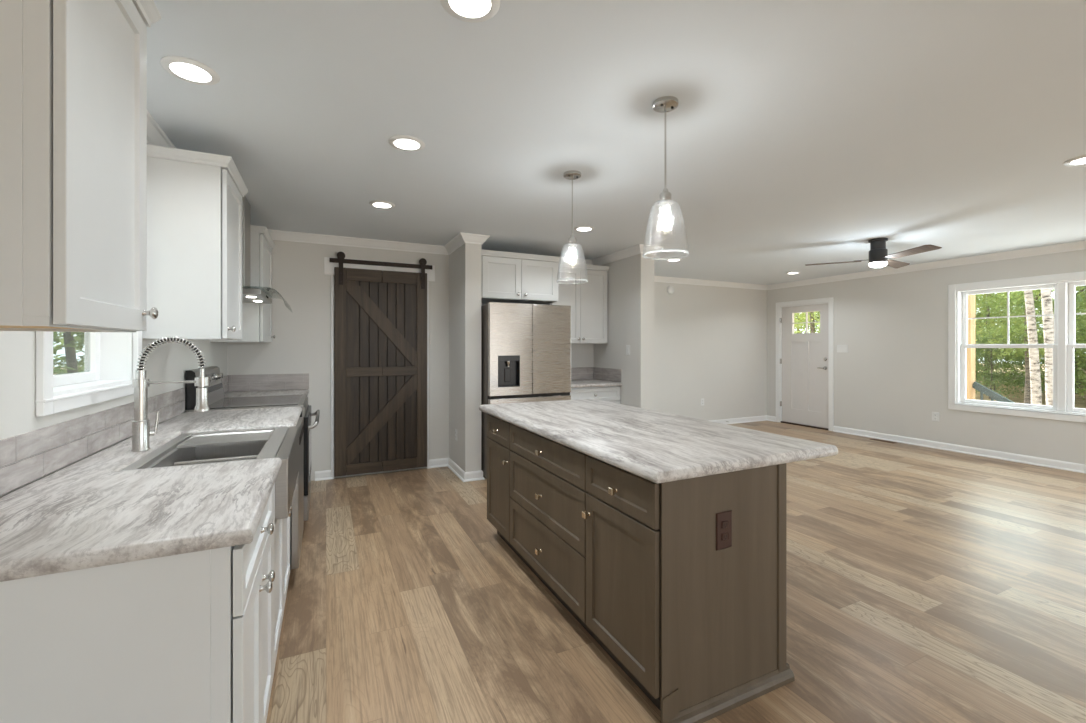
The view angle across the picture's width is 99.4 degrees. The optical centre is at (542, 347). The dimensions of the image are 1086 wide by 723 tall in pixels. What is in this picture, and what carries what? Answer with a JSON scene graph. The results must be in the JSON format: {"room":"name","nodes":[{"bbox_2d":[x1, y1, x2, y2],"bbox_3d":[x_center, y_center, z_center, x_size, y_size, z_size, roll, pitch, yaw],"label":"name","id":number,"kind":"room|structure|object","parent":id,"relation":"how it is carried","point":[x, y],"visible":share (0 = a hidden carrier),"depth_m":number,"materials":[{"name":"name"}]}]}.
{"room":"kitchen","nodes":[
{"label":"kitchen","id":0,"kind":"room"},
{"bbox_2d":[0,331,226,497],"bbox_3d":[-1.169,0.107,0.344,0.160,2.445,8.620,0,0,-25],"label":"wall","id":1,"kind":"structure","parent":0,"point":[170,361],"depth_m":1.49,"materials":[{"name":"beige paint"}]},
{"bbox_2d":[0,0,160,331],"bbox_3d":[-1.200,-0.514,1.058,0.391,0.944,0.514,0,0,-25],"label":"upper cabinet","id":2,"kind":"object","parent":1,"relation":"attached to","point":[73,73],"visible":1,"depth_m":0.94,"materials":[{"name":"white paint"}]},
{"bbox_2d":[35,331,141,416],"bbox_3d":[-1.845,-0.278,1.811,0.185,0.995,0.862,0,0,-25],"label":"window","id":3,"kind":"structure","parent":1,"relation":"in","point":[107,355],"depth_m":1.95,"materials":[{"name":"white paint"}]},
{"bbox_2d":[0,388,184,495],"bbox_3d":[-1.792,0.338,1.867,0.010,0.155,2.403,0,0,-25],"label":"tile backsplash","id":4,"kind":"structure","parent":1,"relation":"attached to","point":[26,457],"depth_m":1.62,"materials":[{"name":"tile"}]},
{"bbox_2d":[142,144,247,339],"bbox_3d":[-1.907,-0.514,2.559,0.391,0.944,0.572,0,0,-25],"label":"upper cabinet","id":5,"kind":"object","parent":1,"relation":"attached to","point":[194,198],"visible":0.94,"depth_m":2.33,"materials":[{"name":"white paint"}]},
{"bbox_2d":[210,225,274,342],"bbox_3d":[-2.599,-0.514,4.026,0.391,0.944,0.752,0,0,-25],"label":"upper cabinet","id":6,"kind":"object","parent":1,"relation":"attached to","point":[256,317],"visible":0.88,"depth_m":3.77,"materials":[{"name":"white paint"}]},
{"bbox_2d":[242,195,291,311],"bbox_3d":[-2.218,-0.694,3.432,0.571,0.812,0.764,0,0,-25],"label":"range hood","id":7,"kind":"object","parent":1,"relation":"attached to","point":[250,294],"visible":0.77,"depth_m":3.35,"materials":[{"name":"silver metal"}]},
{"bbox_2d":[227,240,593,480],"bbox_3d":[-1.173,0.107,5.196,3.970,2.445,0.160,0,0,-25],"label":"wall","id":8,"kind":"structure","parent":0,"point":[301,343],"depth_m":4.61,"materials":[{"name":"beige paint"}]},
{"bbox_2d":[221,373,308,392],"bbox_3d":[-2.483,0.338,4.116,0.677,0.155,0.674,0,0,-25],"label":"tile backsplash","id":9,"kind":"structure","parent":8,"relation":"attached to","point":[254,382],"depth_m":4.40,"materials":[{"name":"tile"}]},
{"bbox_2d":[315,470,332,480],"bbox_3d":[-2.192,1.285,4.611,0.168,0.090,0.028,0,0,-25],"label":"baseboard","id":10,"kind":"structure","parent":8,"relation":"attached to","point":[326,474],"depth_m":4.61,"materials":[{"name":"white paint"}]},
{"bbox_2d":[324,257,434,281],"bbox_3d":[-1.684,-0.814,4.829,1.104,0.177,0.066,0,0,-25],"label":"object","id":11,"kind":"object","parent":8,"relation":"attached to","point":[330,263],"visible":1,"depth_m":4.80,"materials":[{"name":"white paint"}]},
{"bbox_2d":[334,252,426,476],"bbox_3d":[-1.678,0.171,4.816,0.918,2.262,0.065,0,0,-25],"label":"barn door","id":12,"kind":"structure","parent":11,"relation":"hanging from","point":[380,317],"depth_m":4.80,"materials":[{"name":"brown wood"}]},
{"bbox_2d":[331,276,428,478],"bbox_3d":[-1.697,0.305,4.849,0.977,2.050,0.019,0,0,-25],"label":"trim","id":13,"kind":"structure","parent":8,"relation":"attached to","point":[332,277],"depth_m":4.64,"materials":[{"name":"white paint"}]},
{"bbox_2d":[481,250,562,304],"bbox_3d":[-0.341,-0.744,5.139,0.931,0.484,0.651,0,0,-25],"label":"upper cabinet","id":14,"kind":"object","parent":8,"relation":"attached to","point":[506,277],"visible":0.91,"depth_m":4.87,"materials":[{"name":"white paint"}]},
{"bbox_2d":[544,262,609,343],"bbox_3d":[0.379,-0.514,5.628,0.788,0.944,0.381,0,0,-25],"label":"upper cabinet","id":15,"kind":"object","parent":8,"relation":"attached to","point":[587,301],"visible":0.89,"depth_m":5.52,"materials":[{"name":"white paint"}]},
{"bbox_2d":[571,367,621,381],"bbox_3d":[0.467,0.338,5.532,0.714,0.155,0.629,0,0,-25],"label":"tile backsplash","id":16,"kind":"structure","parent":8,"relation":"attached to","point":[578,373],"depth_m":5.83,"materials":[{"name":"tile"}]},
{"bbox_2d":[147,110,1085,289],"bbox_3d":[2.396,-1.074,2.445,8.079,0.082,9.280,0,0,-25],"label":"trim","id":17,"kind":"structure","parent":8,"relation":"attached to","point":[156,135],"depth_m":5.10,"materials":[{"name":"white paint"}]},
{"bbox_2d":[449,243,480,471],"bbox_3d":[-0.871,0.107,4.971,0.165,2.445,0.825,0,0,-25],"label":"wall pillar","id":18,"kind":"structure","parent":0,"point":[464,262],"depth_m":4.62,"materials":[{"name":"beige paint"}]},
{"bbox_2d":[427,458,484,481],"bbox_3d":[-0.917,1.285,4.850,0.250,0.090,0.794,0,0,-43],"label":"baseboard","id":19,"kind":"structure","parent":18,"relation":"attached to","point":[464,476],"depth_m":4.79,"materials":[{"name":"white paint"}]},
{"bbox_2d":[147,0,1085,284],"bbox_3d":[2.406,-1.215,2.423,9.320,0.200,10.570,0,0,-25],"label":"ceiling","id":20,"kind":"structure","parent":0,"point":[799,133],"depth_m":2.26,"materials":[{"name":"paint"}]},
{"bbox_2d":[160,56,219,84],"bbox_3d":[-1.421,-1.110,1.857,0.192,0.008,0.192,0,0,-25],"label":"recessed light","id":21,"kind":"object","parent":20,"relation":"in","point":[186,69],"visible":1,"depth_m":1.84,"materials":[{"name":"white plastic"}]},
{"bbox_2d":[369,201,394,208],"bbox_3d":[-1.257,-1.110,3.595,0.192,0.008,0.192,0,0,-25],"label":"recessed light","id":22,"kind":"object","parent":20,"relation":"in","point":[377,204],"visible":1,"depth_m":3.58,"materials":[{"name":"white plastic"}]},
{"bbox_2d":[388,135,424,151],"bbox_3d":[-0.744,-1.110,2.515,0.192,0.008,0.192,0,0,-25],"label":"recessed light","id":23,"kind":"object","parent":20,"relation":"in","point":[401,142],"visible":1,"depth_m":2.50,"materials":[{"name":"white plastic"}]},
{"bbox_2d":[440,0,499,22],"bbox_3d":[-0.235,-1.110,1.480,0.192,0.008,0.192,0,0,-25],"label":"recessed light","id":24,"kind":"object","parent":20,"relation":"in","point":[473,11],"visible":1,"depth_m":1.51,"materials":[{"name":"white plastic"}]},
{"bbox_2d":[556,170,587,282],"bbox_3d":[0.188,-0.765,2.958,0.206,0.698,0.206,0,0,-25],"label":"pendant lamp","id":25,"kind":"object","parent":20,"relation":"hanging from","point":[572,175],"visible":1,"depth_m":2.94,"materials":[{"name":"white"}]},
{"bbox_2d":[574,226,593,231],"bbox_3d":[0.386,-1.110,4.326,0.192,0.008,0.192,0,0,-25],"label":"recessed light","id":26,"kind":"object","parent":20,"relation":"in","point":[579,228],"visible":1,"depth_m":4.30,"materials":[{"name":"white plastic"}]},
{"bbox_2d":[642,96,688,258],"bbox_3d":[0.558,-0.765,2.099,0.206,0.698,0.206,0,0,-25],"label":"pendant lamp","id":27,"kind":"object","parent":20,"relation":"hanging from","point":[664,104],"visible":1,"depth_m":2.09,"materials":[{"name":"clear glass"}]},
{"bbox_2d":[666,258,681,261],"bbox_3d":[1.670,-1.110,5.865,0.192,0.008,0.192,0,0,-25],"label":"recessed light","id":28,"kind":"object","parent":20,"relation":"in","point":[671,259],"visible":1,"depth_m":5.83,"materials":[{"name":"white plastic"}]},
{"bbox_2d":[805,238,941,267],"bbox_3d":[3.583,-0.971,4.776,1.107,0.288,1.177,0,0,-25],"label":"ceiling fan","id":29,"kind":"object","parent":20,"relation":"hanging from","point":[878,253],"visible":1,"depth_m":4.71,"materials":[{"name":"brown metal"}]},
{"bbox_2d":[1063,155,1085,165],"bbox_3d":[3.225,-1.110,2.726,0.192,0.008,0.192,0,0,-25],"label":"recessed light","id":30,"kind":"object","parent":20,"relation":"in","point":[1081,160],"visible":1,"depth_m":2.75,"materials":[{"name":"white plastic"}]},
{"bbox_2d":[594,253,653,409],"bbox_3d":[0.766,0.107,5.955,0.185,2.445,1.860,0,0,-25],"label":"wall partition","id":31,"kind":"structure","parent":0,"point":[630,280],"depth_m":5.21,"materials":[{"name":"beige paint"}]},
{"bbox_2d":[626,345,629,354],"bbox_3d":[0.973,0.035,5.285,0.011,0.116,0.072,0,0,-25],"label":"light switch","id":32,"kind":"object","parent":31,"relation":"attached to","point":[627,346],"visible":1,"depth_m":5.28,"materials":[{"name":"white plastic"}]},
{"bbox_2d":[266,421,1085,722],"bbox_3d":[2.406,1.390,2.423,8.400,0.120,9.650,0,0,-25],"label":"floor","id":33,"kind":"structure","parent":0,"point":[924,584],"depth_m":2.32,"materials":[{"name":"wood"}]},
{"bbox_2d":[0,488,274,722],"bbox_3d":[-1.116,0.892,1.243,0.672,0.874,0.674,0,0,-25],"label":"base cabinet","id":34,"kind":"object","parent":33,"relation":"on","point":[186,637],"visible":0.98,"depth_m":0.99,"materials":[{"name":"white paint"}]},
{"bbox_2d":[0,406,301,581],"bbox_3d":[-1.490,0.435,2.011,0.677,0.038,2.419,0,0,-25],"label":"countertop","id":35,"kind":"structure","parent":34,"relation":"on","point":[87,513],"depth_m":1.21,"materials":[{"name":"white stone"}]},
{"bbox_2d":[131,336,209,451],"bbox_3d":[-1.533,0.184,1.902,0.261,0.462,0.063,0,0,-25],"label":"kitchen faucet","id":36,"kind":"object","parent":35,"relation":"on","point":[141,433],"visible":1,"depth_m":1.86,"materials":[{"name":"silver metal"}]},
{"bbox_2d":[119,426,298,519],"bbox_3d":[-1.384,0.543,2.024,0.515,0.230,0.812,0,0,-25],"label":"sink","id":37,"kind":"object","parent":35,"relation":"in","point":[283,443],"visible":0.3,"depth_m":2.01,"materials":[{"name":"silver metal"}]},
{"bbox_2d":[119,427,288,471],"bbox_3d":[-1.407,0.540,2.013,0.465,0.224,0.812,0,0,-25],"label":"basin","id":38,"kind":"object","parent":37,"relation":"in","point":[167,455],"depth_m":2.07,"materials":[{"name":"silver metal"}]},
{"bbox_2d":[177,430,273,447],"bbox_3d":[-1.510,0.439,2.216,0.348,0.012,0.267,0,0,-25],"label":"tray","id":39,"kind":"object","parent":37,"relation":"on","point":[253,436],"visible":0.87,"depth_m":2.18,"materials":[{"name":"silver metal"}]},
{"bbox_2d":[185,366,319,520],"bbox_3d":[-2.120,0.741,3.478,0.776,1.178,0.764,0,0,-25],"label":"electric range","id":40,"kind":"object","parent":33,"relation":"on","point":[217,400],"visible":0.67,"depth_m":3.29,"materials":[{"name":"black metal"}]},
{"bbox_2d":[209,395,301,408],"bbox_3d":[-2.148,0.406,3.465,0.570,0.004,0.728,0,0,-25],"label":"cooktop","id":41,"kind":"object","parent":40,"relation":"in","point":[254,402],"depth_m":3.35,"materials":[{"name":"black ceramic"}]},
{"bbox_2d":[272,483,291,676],"bbox_3d":[-1.453,0.892,1.957,0.672,0.874,0.899,0,0,-25],"label":"base cabinet","id":42,"kind":"object","parent":33,"relation":"on","point":[281,533],"visible":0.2,"depth_m":2.00,"materials":[{"name":"white paint"}]},
{"bbox_2d":[290,417,303,570],"bbox_3d":[-1.763,0.895,2.654,0.664,0.870,0.596,0,0,-25],"label":"dishwasher","id":43,"kind":"object","parent":33,"relation":"on","point":[297,513],"visible":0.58,"depth_m":2.52,"materials":[{"name":"silver metal"}]},
{"bbox_2d":[290,515,290,570],"bbox_3d":[-1.783,0.840,2.644,0.620,0.760,0.596,0,0,-25],"label":"tub","id":44,"kind":"object","parent":43,"relation":"in","point":[290,515],"depth_m":2.51,"materials":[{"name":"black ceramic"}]},
{"bbox_2d":[487,414,521,559],"bbox_3d":[-0.030,0.894,3.172,0.662,0.872,0.451,0,0,-25],"label":"base cabinet","id":45,"kind":"object","parent":33,"relation":"on","point":[498,430],"visible":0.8,"depth_m":3.03,"materials":[{"name":"brown wood"}]},
{"bbox_2d":[481,302,570,478],"bbox_3d":[-0.288,0.446,5.042,0.905,1.768,0.847,0,0,-25],"label":"refrigerator","id":46,"kind":"object","parent":33,"relation":"on","point":[526,348],"visible":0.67,"depth_m":4.64,"materials":[{"name":"silver metal"}]},
{"bbox_2d":[510,424,600,645],"bbox_3d":[0.262,0.894,2.554,0.662,0.872,0.913,0,0,-25],"label":"base cabinet","id":47,"kind":"object","parent":33,"relation":"on","point":[548,492],"visible":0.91,"depth_m":2.33,"materials":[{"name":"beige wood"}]},
{"bbox_2d":[479,399,837,483],"bbox_3d":[0.394,0.436,2.633,0.971,0.040,1.983,0,0,-25],"label":"countertop","id":48,"kind":"structure","parent":47,"relation":"on","point":[657,447],"depth_m":2.07,"materials":[{"name":"white stone"}]},
{"bbox_2d":[570,386,619,403],"bbox_3d":[0.469,0.892,5.526,0.711,0.874,0.640,0,0,-25],"label":"base cabinet","id":49,"kind":"object","parent":33,"relation":"on","point":[607,393],"visible":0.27,"depth_m":5.29,"materials":[{"name":"white paint"}]},
{"bbox_2d":[571,379,621,387],"bbox_3d":[0.468,0.435,5.528,0.717,0.038,0.637,0,0,-25],"label":"countertop","id":50,"kind":"structure","parent":49,"relation":"on","point":[588,382],"depth_m":5.33,"materials":[{"name":"white stone"}]},
{"bbox_2d":[582,455,794,722],"bbox_3d":[0.580,0.894,1.917,0.694,0.872,0.510,0,0,-25],"label":"base cabinet","id":51,"kind":"object","parent":33,"relation":"on","point":[700,629],"visible":0.84,"depth_m":1.71,"materials":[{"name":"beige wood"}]},
{"bbox_2d":[716,510,731,550],"bbox_3d":[0.671,0.678,1.701,0.078,0.136,0.008,0,0,-25],"label":"power outlet","id":52,"kind":"object","parent":51,"relation":"attached to","point":[723,519],"visible":1,"depth_m":1.70,"materials":[{"name":"brown plastic"}]},
{"bbox_2d":[722,532,728,540],"bbox_3d":[0.673,0.700,1.699,0.032,0.026,0.002,0,0,-25],"label":"socket","id":53,"kind":"object","parent":52,"relation":"attached to","point":[725,535],"depth_m":1.70,"materials":[{"name":"brown plastic"}]},
{"bbox_2d":[722,521,728,528],"bbox_3d":[0.673,0.656,1.699,0.032,0.026,0.002,0,0,-25],"label":"socket","id":54,"kind":"object","parent":52,"relation":"attached to","point":[725,524],"depth_m":1.70,"materials":[{"name":"brown plastic"}]},
{"bbox_2d":[870,439,896,443],"bbox_3d":[4.816,1.327,6.505,0.110,0.006,0.310,0,0,-25],"label":"floor vent","id":55,"kind":"object","parent":33,"relation":"in","point":[870,439],"visible":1,"depth_m":6.47,"materials":[{"name":"metal"}]},
{"bbox_3d":[-2.471,0.892,4.117,0.672,0.874,0.674,0,0,-25],"label":"base cabinet","id":56,"kind":"object","parent":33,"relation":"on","visible":0},
{"bbox_2d":[224,389,308,397],"bbox_3d":[-2.482,0.435,4.112,0.677,0.038,0.682,0,0,-25],"label":"countertop","id":57,"kind":"structure","parent":56,"relation":"on","point":[300,391],"depth_m":4.12,"materials":[{"name":"grey stone"}]},
{"bbox_2d":[654,282,766,420],"bbox_3d":[2.262,0.107,7.601,3.925,2.445,0.160,0,0,-25],"label":"wall","id":58,"kind":"structure","parent":0,"point":[710,342],"depth_m":7.78,"materials":[{"name":"beige paint"}]},
{"bbox_2d":[667,286,673,293],"bbox_3d":[2.053,-0.919,7.393,0.136,0.136,0.038,0,0,-25],"label":"smoke detector","id":59,"kind":"object","parent":58,"relation":"attached to","point":[670,289],"visible":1,"depth_m":7.37,"materials":[{"name":"white plastic"}]},
{"bbox_2d":[709,415,775,423],"bbox_3d":[2.568,1.285,6.701,4.138,0.090,1.728,0,0,-25],"label":"baseboard","id":60,"kind":"structure","parent":58,"relation":"attached to","point":[766,417],"depth_m":8.12,"materials":[{"name":"white paint"}]},
{"bbox_2d":[767,249,1085,464],"bbox_3d":[6.099,0.107,4.252,0.160,2.445,9.490,0,0,-25],"label":"wall","id":61,"kind":"structure","parent":0,"point":[892,376],"depth_m":6.27,"materials":[{"name":"beige paint"}]},
{"bbox_2d":[776,297,833,430],"bbox_3d":[4.430,0.271,7.755,0.189,2.118,1.026,0,0,-25],"label":"door","id":62,"kind":"structure","parent":61,"relation":"in","point":[804,361],"depth_m":7.73,"materials":[{"name":"white paint"}]},
{"bbox_2d":[837,345,847,352],"bbox_3d":[4.642,0.025,7.140,0.011,0.118,0.165,0,0,-25],"label":"light switch","id":63,"kind":"object","parent":61,"relation":"attached to","point":[840,348],"visible":1,"depth_m":7.13,"materials":[{"name":"white plastic"}]},
{"bbox_2d":[932,412,938,421],"bbox_3d":[5.159,0.915,6.048,0.008,0.118,0.080,0,0,-25],"label":"power outlet","id":64,"kind":"object","parent":61,"relation":"attached to","point":[935,415],"visible":1,"depth_m":6.05,"materials":[{"name":"white plastic"}]},
{"bbox_2d":[833,426,1085,473],"bbox_3d":[6.298,1.285,3.610,0.028,0.090,8.058,0,0,-25],"label":"baseboard","id":65,"kind":"structure","parent":61,"relation":"attached to","point":[1063,465],"depth_m":5.69,"materials":[{"name":"white paint"}]},
{"bbox_2d":[948,271,1085,422],"bbox_3d":[5.712,0.000,5.048,0.179,1.596,1.998,0,0,-25],"label":"window","id":66,"kind":"structure","parent":61,"relation":"in","point":[1064,284],"depth_m":5.28,"materials":[{"name":"white paint"}]},
{"label":"outside","id":67,"kind":"structure","parent":0,"visible":0},
{"bbox_2d":[53,363,1085,408],"bbox_3d":[0.257,1.980,11.177,130.000,0.200,100.000,0,0,-25],"label":"ground","id":68,"kind":"structure","parent":67,"point":[1079,402],"depth_m":17.86,"materials":[{"name":"green plant"}]},
{"bbox_2d":[53,332,83,374],"bbox_3d":[-9.103,-3.961,8.767,6.635,11.691,6.438,0,0,-36],"label":"tree","id":69,"kind":"object","parent":68,"relation":"on","point":[68,341],"visible":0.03,"depth_m":8.86,"materials":[{"name":"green plant"}]},
{"bbox_2d":[53,332,83,368],"bbox_3d":[-15.748,-3.960,17.431,6.635,11.693,6.438,0,0,22],"label":"tree","id":70,"kind":"object","parent":68,"relation":"on","point":[80,345],"visible":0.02,"depth_m":15.99,"materials":[{"name":"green plant"}]},
{"bbox_2d":[53,332,83,374],"bbox_3d":[-13.648,-3.973,12.576,6.975,11.717,7.038,0,0,-40],"label":"tree","id":71,"kind":"object","parent":68,"relation":"on","point":[57,342],"visible":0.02,"depth_m":12.43,"materials":[{"name":"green plant"}]},
{"bbox_2d":[794,311,819,333],"bbox_3d":[11.611,-3.403,19.472,6.554,10.572,7.041,0,0,-42],"label":"tree","id":72,"kind":"object","parent":68,"relation":"on","point":[811,314],"visible":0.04,"depth_m":19.35,"materials":[{"name":"green plant"}]},
{"bbox_2d":[794,313,819,332],"bbox_3d":[18.000,-4.191,32.676,7.301,12.157,7.236,0,0,-10],"label":"tree","id":73,"kind":"object","parent":68,"relation":"on","point":[802,316],"visible":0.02,"depth_m":30.79,"materials":[{"name":"green plant"}]},
{"bbox_2d":[812,294,1001,343],"bbox_3d":[13.066,-3.183,16.166,5.314,10.130,5.766,0,0,-21],"label":"tree","id":74,"kind":"object","parent":68,"relation":"on","point":[980,294],"visible":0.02,"depth_m":14.33,"materials":[{"name":"green plant"}]},
{"bbox_2d":[966,295,974,399],"bbox_3d":[6.196,0.280,6.719,0.136,3.200,0.136,0,0,-25],"label":"porch post","id":75,"kind":"object","parent":68,"relation":"on","point":[970,352],"visible":0.08,"depth_m":6.65,"materials":[{"name":"yellow wood"}]},
{"bbox_2d":[972,382,1014,402],"bbox_3d":[6.540,1.197,5.991,0.060,1.396,1.518,0,0,-25],"label":"stair handrail","id":76,"kind":"object","parent":68,"relation":"on","point":[983,390],"visible":0.12,"depth_m":6.48,"materials":[{"name":"grey paint"}]},
{"bbox_2d":[975,291,1033,368],"bbox_3d":[25.739,-4.163,27.938,7.264,12.090,7.199,0,0,4],"label":"tree","id":77,"kind":"object","parent":68,"relation":"on","point":[1013,291],"visible":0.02,"depth_m":27.04,"materials":[{"name":"green plant"}]},
{"bbox_2d":[975,294,1037,380],"bbox_3d":[24.401,-3.271,25.838,6.236,10.310,6.600,0,0,44],"label":"tree","id":78,"kind":"object","parent":68,"relation":"on","point":[986,294],"visible":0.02,"depth_m":25.45,"materials":[{"name":"green plant"}]},
{"bbox_2d":[975,290,1041,349],"bbox_3d":[16.922,-3.569,18.947,7.263,10.903,6.760,0,0,32],"label":"tree","id":79,"kind":"object","parent":68,"relation":"on","point":[991,301],"visible":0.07,"depth_m":18.10,"materials":[{"name":"green plant"}]},
{"bbox_2d":[975,329,1044,398],"bbox_3d":[16.099,0.624,16.714,3.509,2.768,4.006,0,0,32],"label":"shrub","id":80,"kind":"object","parent":68,"relation":"on","point":[992,378],"visible":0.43,"depth_m":16.48,"materials":[{"name":"green plant"}]},
{"bbox_2d":[975,325,1044,382],"bbox_3d":[23.340,0.298,24.085,5.116,3.174,4.654,0,0,2],"label":"shrub","id":81,"kind":"object","parent":68,"relation":"on","point":[998,325],"visible":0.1,"depth_m":23.62,"materials":[{"name":"green plant"}]},
{"bbox_2d":[975,288,1052,385],"bbox_3d":[21.574,-2.499,21.895,5.491,8.763,5.958,0,0,31],"label":"tree","id":82,"kind":"object","parent":68,"relation":"on","point":[998,294],"visible":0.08,"depth_m":22.21,"materials":[{"name":"green plant"}]},
{"bbox_2d":[975,321,1074,390],"bbox_3d":[19.392,0.327,19.787,5.022,3.115,4.568,0,0,-8],"label":"shrub","id":83,"kind":"object","parent":68,"relation":"on","point":[976,367],"visible":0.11,"depth_m":19.62,"materials":[{"name":"green plant"}]},
{"bbox_2d":[976,286,1081,367],"bbox_3d":[30.956,-4.362,28.812,7.436,12.489,7.504,0,0,10],"label":"tree","id":84,"kind":"object","parent":68,"relation":"on","point":[1078,286],"visible":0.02,"depth_m":28.65,"materials":[{"name":"green plant"}]},
{"bbox_2d":[975,286,1085,403],"bbox_3d":[15.224,-3.337,14.430,5.506,10.440,5.827,0,0,-7],"label":"tree","id":85,"kind":"object","parent":68,"relation":"on","point":[1027,392],"visible":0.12,"depth_m":14.46,"materials":[{"name":"green plant"}]},
{"bbox_2d":[975,288,1085,370],"bbox_3d":[28.334,-4.722,25.110,7.498,13.209,7.276,0,0,-20],"label":"tree","id":86,"kind":"object","parent":68,"relation":"on","point":[1051,288],"visible":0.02,"depth_m":25.63,"materials":[{"name":"green plant"}]},
{"bbox_2d":[976,330,1085,395],"bbox_3d":[18.838,0.563,16.997,3.681,2.904,4.203,0,0,-21],"label":"shrub","id":87,"kind":"object","parent":68,"relation":"on","point":[1042,359],"visible":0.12,"depth_m":17.38,"materials":[{"name":"green plant"}]},
{"bbox_2d":[1024,290,1041,404],"bbox_3d":[11.593,-2.705,10.758,5.543,9.185,5.010,0,0,40],"label":"birch tree","id":88,"kind":"object","parent":68,"relation":"on","point":[1034,363],"visible":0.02,"depth_m":10.61,"materials":[{"name":"white plant"}]},
{"bbox_2d":[981,305,1085,399],"bbox_3d":[17.880,0.206,15.102,4.926,3.359,5.415,0,0,-37],"label":"shrub","id":89,"kind":"object","parent":68,"relation":"on","point":[1080,371],"visible":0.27,"depth_m":15.22,"materials":[{"name":"green plant"}]},
{"bbox_2d":[986,286,1085,393],"bbox_3d":[21.435,-2.924,18.523,5.600,9.612,5.927,0,0,14],"label":"tree","id":90,"kind":"object","parent":68,"relation":"on","point":[1082,290],"visible":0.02,"depth_m":18.48,"materials":[{"name":"green plant"}]},
{"bbox_2d":[1041,288,1053,405],"bbox_3d":[10.870,-2.756,9.581,5.250,9.283,4.749,0,0,-10],"label":"birch tree","id":91,"kind":"object","parent":68,"relation":"on","point":[1046,294],"visible":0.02,"depth_m":9.76,"materials":[{"name":"white plant"}]},
{"bbox_2d":[1011,323,1085,384],"bbox_3d":[24.147,0.300,21.245,5.039,3.481,4.414,0,0,-33],"label":"shrub","id":92,"kind":"object","parent":68,"relation":"on","point":[1078,323],"visible":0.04,"depth_m":21.37,"materials":[{"name":"green plant"}]},
{"bbox_2d":[1017,294,1085,349],"bbox_3d":[19.659,-2.806,15.143,6.377,9.382,5.878,0,0,-4],"label":"tree","id":93,"kind":"object","parent":68,"relation":"on","point":[1076,294],"visible":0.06,"depth_m":15.94,"materials":[{"name":"green plant"}]},
{"bbox_2d":[1025,286,1085,336],"bbox_3d":[16.005,-3.849,11.564,7.640,11.475,7.111,0,0,-23],"label":"tree","id":94,"kind":"object","parent":68,"relation":"on","point":[1080,298],"visible":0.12,"depth_m":12.64,"materials":[{"name":"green plant"}]},
{"bbox_2d":[1074,319,1085,387],"bbox_3d":[17.904,0.120,12.686,5.692,3.531,5.178,0,0,38],"label":"shrub","id":95,"kind":"object","parent":68,"relation":"on","point":[1084,375],"visible":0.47,"depth_m":14.45,"materials":[{"name":"green plant"}]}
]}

